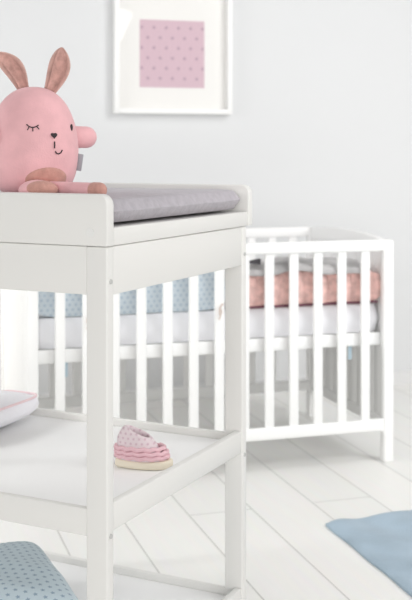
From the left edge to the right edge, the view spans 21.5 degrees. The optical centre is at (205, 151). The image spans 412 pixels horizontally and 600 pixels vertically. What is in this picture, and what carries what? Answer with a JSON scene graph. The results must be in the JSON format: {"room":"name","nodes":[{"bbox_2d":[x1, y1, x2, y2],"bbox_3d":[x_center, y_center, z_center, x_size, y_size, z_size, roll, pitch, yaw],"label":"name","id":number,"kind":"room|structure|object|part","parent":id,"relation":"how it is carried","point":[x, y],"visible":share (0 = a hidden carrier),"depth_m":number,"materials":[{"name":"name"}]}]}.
{"room":"children's room","nodes":[
{"label":"children's room","id":0,"kind":"room"},
{"bbox_2d":[0,0,411,394],"bbox_3d":[-0.216,-0.330,4.511,6.200,2.700,0.120,0,0,-17],"label":"wall","id":1,"kind":"structure","parent":0,"point":[318,130],"depth_m":4.61,"materials":[{"name":"white paint"}]},
{"bbox_2d":[112,0,232,114],"bbox_3d":[-0.135,-0.466,4.449,0.500,0.620,0.046,0,0,-17],"label":"picture frame","id":2,"kind":"object","parent":1,"relation":"attached to","point":[169,56],"visible":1,"depth_m":4.46,"materials":[{"name":"white paint"}]},
{"bbox_2d":[140,19,203,87],"bbox_3d":[-0.139,-0.403,4.462,0.275,0.276,0.002,0,0,-17],"label":"print","id":3,"kind":"object","parent":2,"relation":"attached to","point":[171,50],"depth_m":4.46},
{"bbox_2d":[38,370,411,408],"bbox_3d":[-0.196,0.992,4.447,6.200,0.057,0.014,0,0,-17],"label":"baseboard","id":4,"kind":"structure","parent":1,"relation":"attached to","point":[403,376],"depth_m":4.60,"materials":[{"name":"white paint"}]},
{"bbox_2d":[0,383,411,599],"bbox_3d":[0.595,1.045,1.899,6.200,0.050,5.590,0,0,-17],"label":"floor","id":5,"kind":"structure","parent":0,"point":[295,487],"depth_m":3.04,"materials":[{"name":"white wood"}]},
{"bbox_2d":[0,182,251,599],"bbox_3d":[-0.357,0.545,2.200,0.727,0.950,0.592,0,0,26],"label":"table","id":6,"kind":"object","parent":5,"relation":"on","point":[59,471],"visible":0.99,"depth_m":1.95,"materials":[{"name":"white paint"}]},
{"bbox_2d":[0,390,38,427],"bbox_3d":[-0.484,0.571,2.367,0.125,0.072,0.300,0,0,26],"label":"pillow","id":7,"kind":"object","parent":6,"relation":"on","point":[15,405],"visible":1,"depth_m":2.39,"materials":[{"name":"white fabric"}]},
{"bbox_2d":[0,541,77,599],"bbox_3d":[-0.394,0.870,2.131,0.230,0.126,0.400,0,0,-23],"label":"cushion","id":8,"kind":"object","parent":6,"relation":"on","point":[26,572],"visible":1,"depth_m":2.08,"materials":[{"name":"blue fabric"}]},
{"bbox_3d":[-0.481,0.615,1.948,0.639,0.046,0.013,0,0,26],"label":"shelf rail","id":9,"kind":"part","parent":6,"relation":"part of","materials":[{"name":"white paint"}]},
{"bbox_3d":[-0.176,0.588,1.799,0.040,0.864,0.022,0,0,26],"label":"leg","id":10,"kind":"part","parent":6,"relation":"part of","materials":[{"name":"white paint"}]},
{"bbox_2d":[0,415,219,505],"bbox_3d":[-0.362,0.613,2.191,0.688,0.012,0.529,0,0,26],"label":"shelf","id":11,"kind":"object","parent":6,"relation":"attached to","point":[43,458],"depth_m":2.13,"materials":[{"name":"white laminate"}]},
{"bbox_3d":[-0.242,0.943,2.434,0.639,0.046,0.013,0,0,26],"label":"shelf rail","id":12,"kind":"part","parent":6,"relation":"part of","materials":[{"name":"white paint"}]},
{"bbox_2d":[0,188,239,221],"bbox_3d":[-0.356,0.100,2.200,0.712,0.050,0.544,0,0,26],"label":"mat","id":13,"kind":"object","parent":6,"relation":"on","point":[130,204],"visible":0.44,"depth_m":2.03,"materials":[{"name":"grey fabric"}]},
{"bbox_2d":[0,47,106,193],"bbox_3d":[-0.292,-0.053,1.950,0.213,0.278,0.248,0,0,-9],"label":"rabbit","id":14,"kind":"object","parent":13,"relation":"on","point":[40,139],"visible":0.9,"depth_m":1.93},
{"bbox_3d":[-0.297,0.067,1.910,0.066,0.037,0.073,0,0,-9],"label":"leg","id":15,"kind":"part","parent":14,"relation":"part of","materials":[{"name":"pink fabric"}]},
{"bbox_3d":[-0.241,0.065,1.900,0.155,0.026,0.025,0,0,37],"label":"leg","id":16,"kind":"part","parent":14,"relation":"part of","materials":[{"name":"pink fabric"}]},
{"bbox_3d":[-0.244,-0.028,2.037,0.083,0.042,0.041,0,0,-34],"label":"arm","id":17,"kind":"part","parent":14,"relation":"part of"},
{"bbox_3d":[-0.242,0.615,2.434,0.639,0.046,0.013,0,0,26],"label":"shelf rail","id":18,"kind":"part","parent":6,"relation":"part of","materials":[{"name":"white paint"}]},
{"bbox_2d":[50,560,224,599],"bbox_3d":[-0.362,0.940,2.191,0.688,0.012,0.529,0,0,26],"label":"shelf","id":19,"kind":"object","parent":6,"relation":"attached to","point":[129,583],"depth_m":2.33,"materials":[{"name":"white laminate"}]},
{"bbox_2d":[114,425,172,469],"bbox_3d":[-0.121,0.567,2.094,0.117,0.079,0.062,0,0,8],"label":"shoe","id":20,"kind":"object","parent":6,"relation":"on","point":[135,448],"visible":1,"depth_m":2.08,"materials":[{"name":"pink fabric"}]},
{"bbox_2d":[114,211,235,225],"bbox_3d":[-0.357,0.141,2.201,0.682,0.030,0.547,0,0,26],"label":"changing table top","id":21,"kind":"object","parent":6,"relation":"on","point":[160,219],"depth_m":2.06,"materials":[{"name":"white paint"}]},
{"bbox_3d":[-0.047,0.606,2.036,0.014,0.046,0.517,0,0,26],"label":"shelf rail","id":22,"kind":"part","parent":6,"relation":"part of","materials":[{"name":"white paint"}]},
{"bbox_3d":[-0.047,0.934,2.036,0.014,0.046,0.517,0,0,26],"label":"shelf rail","id":23,"kind":"part","parent":6,"relation":"part of","materials":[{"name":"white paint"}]},
{"bbox_3d":[0.062,0.588,2.282,0.040,0.864,0.022,0,0,26],"label":"leg","id":24,"kind":"part","parent":6,"relation":"part of","materials":[{"name":"white paint"}]},
{"bbox_2d":[1,227,393,461],"bbox_3d":[-0.056,0.647,3.712,1.203,0.746,0.675,0,0,-17],"label":"cot","id":25,"kind":"object","parent":5,"relation":"on","point":[363,384],"visible":0.52,"depth_m":3.50,"materials":[{"name":"white paint"}]},
{"bbox_3d":[-0.703,0.654,3.847,0.048,0.731,0.035,0,0,-17],"label":"post","id":26,"kind":"part","parent":25,"relation":"part of","materials":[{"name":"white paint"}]},
{"bbox_3d":[-0.614,0.604,3.539,0.015,0.553,0.609,0,0,-17],"label":"panel","id":27,"kind":"part","parent":25,"relation":"part of","materials":[{"name":"white paint"}]},
{"bbox_3d":[-0.513,0.654,3.235,0.048,0.731,0.035,0,0,-17],"label":"post","id":28,"kind":"part","parent":25,"relation":"part of","materials":[{"name":"white paint"}]},
{"bbox_2d":[65,363,67,376],"bbox_3d":[-0.427,0.652,3.300,0.013,0.064,0.002,0,0,-17],"label":"ribbon","id":29,"kind":"object","parent":25,"relation":"hanging from","point":[66,364],"visible":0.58,"depth_m":3.30,"materials":[{"name":"blue fabric"}]},
{"bbox_2d":[38,272,224,328],"bbox_3d":[-0.226,0.448,3.363,0.604,0.171,0.118,0,0,-17],"label":"bumper cover","id":30,"kind":"object","parent":25,"relation":"attached to","point":[154,294],"visible":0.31,"depth_m":3.38,"materials":[{"name":"blue fabric"}]},
{"bbox_3d":[-0.151,0.896,4.018,1.137,0.038,0.022,0,0,-17],"label":"rail","id":31,"kind":"part","parent":25,"relation":"part of","materials":[{"name":"white paint"}]},
{"bbox_3d":[-0.056,0.610,3.712,1.108,0.020,0.580,0,0,-17],"label":"mattress","id":32,"kind":"part","parent":25,"relation":"part of","materials":[{"name":"white fabric"}]},
{"bbox_2d":[38,300,377,348],"bbox_3d":[-0.056,0.551,3.712,1.150,0.097,0.578,0,0,-17],"label":"mattress","id":33,"kind":"object","parent":25,"relation":"on","point":[154,321],"visible":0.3,"depth_m":3.43,"materials":[{"name":"white fabric"}]},
{"bbox_3d":[-0.151,0.307,4.018,1.137,0.036,0.026,0,0,-17],"label":"rail","id":34,"kind":"part","parent":25,"relation":"part of","materials":[{"name":"white paint"}]},
{"bbox_3d":[0.039,0.896,3.407,1.137,0.038,0.022,0,0,-17],"label":"rail","id":35,"kind":"part","parent":25,"relation":"part of","materials":[{"name":"white paint"}]},
{"bbox_3d":[0.401,0.654,4.189,0.048,0.731,0.035,0,0,-17],"label":"post","id":36,"kind":"part","parent":25,"relation":"part of","materials":[{"name":"white paint"}]},
{"bbox_2d":[249,270,379,308],"bbox_3d":[0.323,0.440,3.559,0.520,0.125,0.082,0,0,-17],"label":"bumper cover","id":37,"kind":"object","parent":25,"relation":"attached to","point":[281,281],"visible":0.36,"depth_m":3.53,"materials":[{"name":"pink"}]},
{"bbox_2d":[249,256,359,275],"bbox_3d":[0.274,0.373,3.601,0.456,0.059,0.213,0,0,-17],"label":"blanket","id":38,"kind":"object","parent":37,"relation":"on","point":[281,263],"visible":0.53,"depth_m":3.53,"materials":[{"name":"grey fabric"}]},
{"bbox_3d":[0.039,0.307,3.407,1.137,0.036,0.026,0,0,-17],"label":"rail","id":39,"kind":"part","parent":25,"relation":"part of","materials":[{"name":"white paint"}]},
{"bbox_3d":[0.502,0.604,3.886,0.015,0.553,0.609,0,0,-17],"label":"panel","id":40,"kind":"part","parent":25,"relation":"part of","materials":[{"name":"white paint"}]},
{"bbox_3d":[0.502,0.896,3.886,0.022,0.038,0.609,0,0,-17],"label":"rail","id":41,"kind":"part","parent":25,"relation":"part of","materials":[{"name":"white paint"}]},
{"bbox_3d":[0.502,0.302,3.886,0.024,0.056,0.609,0,0,-17],"label":"rail","id":42,"kind":"part","parent":25,"relation":"part of","materials":[{"name":"white paint"}]},
{"bbox_2d":[348,346,351,358],"bbox_3d":[0.474,0.652,3.580,0.013,0.064,0.003,0,0,-18],"label":"ribbon","id":43,"kind":"object","parent":25,"relation":"hanging from","point":[349,347],"visible":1,"depth_m":3.58,"materials":[{"name":"blue fabric"}]},
{"bbox_3d":[0.591,0.654,3.578,0.048,0.731,0.035,0,0,-17],"label":"post","id":44,"kind":"part","parent":25,"relation":"part of","materials":[{"name":"white paint"}]},
{"bbox_2d":[325,510,411,596],"bbox_3d":[0.857,1.011,2.852,0.953,0.018,0.725,0,0,-17],"label":"rug","id":45,"kind":"object","parent":5,"relation":"on","point":[384,540],"visible":1,"depth_m":2.81,"materials":[{"name":"blue fabric"}]}
]}

